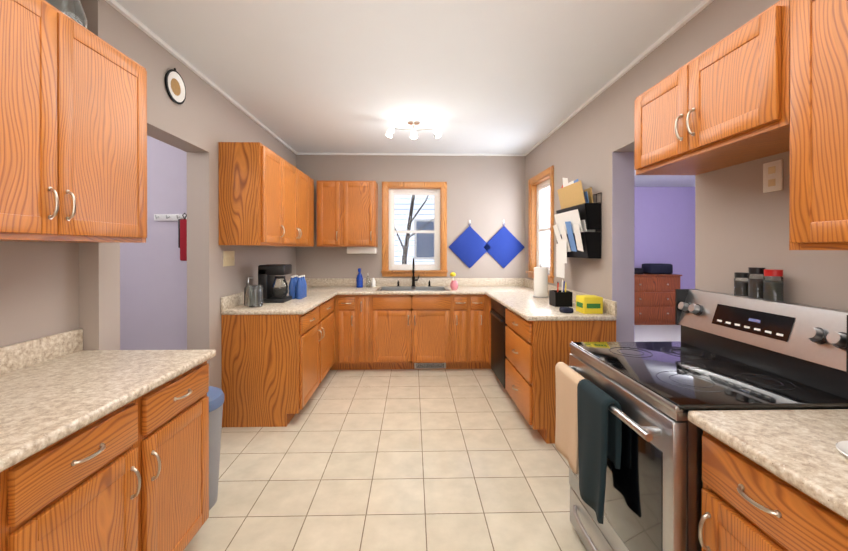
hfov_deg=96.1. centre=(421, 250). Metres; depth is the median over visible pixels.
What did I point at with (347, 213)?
upper cabinet
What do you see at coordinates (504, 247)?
potholder
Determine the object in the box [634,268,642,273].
box
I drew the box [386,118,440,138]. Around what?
ceiling spotlights
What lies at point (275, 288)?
coffee maker
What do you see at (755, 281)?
spice jar
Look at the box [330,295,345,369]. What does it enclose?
base cabinet
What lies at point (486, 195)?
wall
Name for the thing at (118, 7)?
trim
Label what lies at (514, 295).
countertop
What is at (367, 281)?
soap bottle
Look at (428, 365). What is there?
air vent register
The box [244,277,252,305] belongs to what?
pump bottle
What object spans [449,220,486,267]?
potholder
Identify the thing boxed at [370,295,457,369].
base cabinet
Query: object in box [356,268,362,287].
spray bottle
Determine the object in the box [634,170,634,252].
lining
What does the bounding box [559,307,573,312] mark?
tape measure
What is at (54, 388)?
countertop
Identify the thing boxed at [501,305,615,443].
base cabinet
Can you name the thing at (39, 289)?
wall
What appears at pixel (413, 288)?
sink
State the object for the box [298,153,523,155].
trim
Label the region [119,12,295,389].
wall
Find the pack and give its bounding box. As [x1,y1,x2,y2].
[289,275,306,298]
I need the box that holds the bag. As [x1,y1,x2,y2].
[642,263,672,273]
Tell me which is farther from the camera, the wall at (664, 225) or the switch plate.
the wall at (664, 225)
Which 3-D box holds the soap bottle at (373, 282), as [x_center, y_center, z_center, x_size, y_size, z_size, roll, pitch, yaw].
[-0.594,0.398,4.707,0.052,0.115,0.051,0,0,-1]
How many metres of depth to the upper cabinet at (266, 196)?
2.91 m
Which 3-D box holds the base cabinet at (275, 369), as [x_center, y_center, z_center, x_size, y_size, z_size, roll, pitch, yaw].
[-1.238,0.928,3.246,0.610,0.864,0.625,0,0,-1]
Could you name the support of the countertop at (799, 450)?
on the base cabinet at (748, 504)
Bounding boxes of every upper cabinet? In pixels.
[0,0,146,242]
[219,142,313,246]
[317,181,377,246]
[634,0,847,249]
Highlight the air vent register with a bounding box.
[414,363,445,368]
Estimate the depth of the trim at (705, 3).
2.41 m
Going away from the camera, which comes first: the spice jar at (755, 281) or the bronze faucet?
the spice jar at (755, 281)
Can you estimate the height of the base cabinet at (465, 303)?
0.864 m
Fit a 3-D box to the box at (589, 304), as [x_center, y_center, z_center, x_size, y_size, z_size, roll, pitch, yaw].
[1.244,0.401,2.828,0.142,0.120,0.142,0,0,-1]
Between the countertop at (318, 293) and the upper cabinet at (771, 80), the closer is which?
the upper cabinet at (771, 80)
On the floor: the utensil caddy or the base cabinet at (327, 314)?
the base cabinet at (327, 314)
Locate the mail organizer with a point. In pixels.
(577, 220)
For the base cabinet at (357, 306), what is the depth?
4.22 m
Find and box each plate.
[165,68,185,103]
[223,251,234,266]
[763,159,782,192]
[836,441,847,455]
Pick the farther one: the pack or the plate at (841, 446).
the pack
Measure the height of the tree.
3.403 m
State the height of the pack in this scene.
0.215 m
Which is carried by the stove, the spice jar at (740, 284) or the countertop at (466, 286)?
the spice jar at (740, 284)
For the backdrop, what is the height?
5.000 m
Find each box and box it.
[576,295,602,313]
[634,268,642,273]
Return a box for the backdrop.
[395,195,433,263]
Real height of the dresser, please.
0.910 m
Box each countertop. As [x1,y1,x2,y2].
[0,328,215,471]
[221,282,340,314]
[286,278,533,294]
[481,282,616,320]
[688,409,847,519]
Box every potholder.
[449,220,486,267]
[484,220,524,267]
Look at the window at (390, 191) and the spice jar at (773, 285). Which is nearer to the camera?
the spice jar at (773, 285)
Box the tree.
[395,195,432,263]
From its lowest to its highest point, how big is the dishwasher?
0.864 m
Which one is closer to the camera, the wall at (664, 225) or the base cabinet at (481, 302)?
the base cabinet at (481, 302)
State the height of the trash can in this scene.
0.610 m
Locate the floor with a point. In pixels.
(415, 460)
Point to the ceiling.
(461, 76)
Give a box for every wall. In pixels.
[0,241,78,346]
[79,0,119,349]
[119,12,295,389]
[120,135,186,349]
[296,155,524,277]
[525,0,847,310]
[612,152,633,341]
[634,187,694,288]
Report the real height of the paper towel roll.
0.330 m
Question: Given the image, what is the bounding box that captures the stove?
[555,289,847,550]
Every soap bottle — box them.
[366,276,369,286]
[371,278,375,286]
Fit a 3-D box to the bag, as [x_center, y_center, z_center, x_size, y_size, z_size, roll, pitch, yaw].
[4.383,0.344,7.091,0.430,0.190,0.300,0,0,-1]
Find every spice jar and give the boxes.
[734,272,748,296]
[748,267,764,298]
[763,269,783,301]
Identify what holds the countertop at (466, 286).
on the base cabinet at (374, 332)
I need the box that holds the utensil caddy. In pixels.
[549,280,572,306]
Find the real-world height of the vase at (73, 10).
0.320 m
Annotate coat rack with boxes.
[154,213,186,260]
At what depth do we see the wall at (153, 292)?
2.96 m
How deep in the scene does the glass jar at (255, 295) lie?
3.06 m
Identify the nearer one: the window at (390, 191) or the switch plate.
the switch plate
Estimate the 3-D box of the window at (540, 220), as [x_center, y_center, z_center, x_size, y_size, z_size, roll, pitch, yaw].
[1.384,-0.265,4.290,0.175,1.201,0.836,0,0,-1]
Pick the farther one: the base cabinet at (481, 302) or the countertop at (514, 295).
the base cabinet at (481, 302)
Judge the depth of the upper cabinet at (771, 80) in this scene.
1.17 m
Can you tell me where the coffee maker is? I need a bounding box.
[258,264,291,302]
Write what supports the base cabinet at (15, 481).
on the floor
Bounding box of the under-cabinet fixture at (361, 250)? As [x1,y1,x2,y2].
[347,247,376,253]
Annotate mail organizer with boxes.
[553,178,600,277]
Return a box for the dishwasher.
[489,297,501,381]
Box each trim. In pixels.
[105,0,297,154]
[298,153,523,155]
[524,0,713,155]
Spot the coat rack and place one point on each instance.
(181, 219)
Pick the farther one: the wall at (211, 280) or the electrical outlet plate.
the wall at (211, 280)
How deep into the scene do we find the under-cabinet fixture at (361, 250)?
4.62 m
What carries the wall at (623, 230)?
attached to the wall at (741, 221)
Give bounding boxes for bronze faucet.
[412,258,418,285]
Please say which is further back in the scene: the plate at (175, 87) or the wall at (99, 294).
the plate at (175, 87)
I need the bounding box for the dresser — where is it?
[634,273,681,324]
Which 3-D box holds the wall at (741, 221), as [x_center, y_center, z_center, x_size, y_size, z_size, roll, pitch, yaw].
[1.482,0.075,1.648,0.160,2.580,6.450,0,0,-1]
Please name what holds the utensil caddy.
on the countertop at (514, 295)
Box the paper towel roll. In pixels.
[533,263,548,297]
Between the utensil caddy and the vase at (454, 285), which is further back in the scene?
the vase at (454, 285)
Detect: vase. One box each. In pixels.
[45,0,87,28]
[450,272,457,289]
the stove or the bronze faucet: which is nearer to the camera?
the stove
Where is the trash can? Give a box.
[207,386,223,509]
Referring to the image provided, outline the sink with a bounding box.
[377,286,449,290]
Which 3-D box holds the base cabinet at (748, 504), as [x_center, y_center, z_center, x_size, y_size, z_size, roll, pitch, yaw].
[1.105,0.936,0.569,0.640,0.865,1.105,0,0,-1]
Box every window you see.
[381,182,447,276]
[526,165,553,282]
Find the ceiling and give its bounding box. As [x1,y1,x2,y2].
[115,0,703,186]
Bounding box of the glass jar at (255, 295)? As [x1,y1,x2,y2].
[248,285,262,307]
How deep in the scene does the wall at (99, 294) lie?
1.79 m
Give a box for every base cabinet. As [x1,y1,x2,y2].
[0,456,31,550]
[32,361,208,550]
[221,304,320,426]
[321,297,333,381]
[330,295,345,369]
[346,295,369,369]
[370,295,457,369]
[458,295,473,368]
[474,295,489,368]
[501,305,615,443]
[698,430,847,550]
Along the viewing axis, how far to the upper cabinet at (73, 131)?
1.36 m
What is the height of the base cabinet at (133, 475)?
0.864 m
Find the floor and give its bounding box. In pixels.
[183,325,680,550]

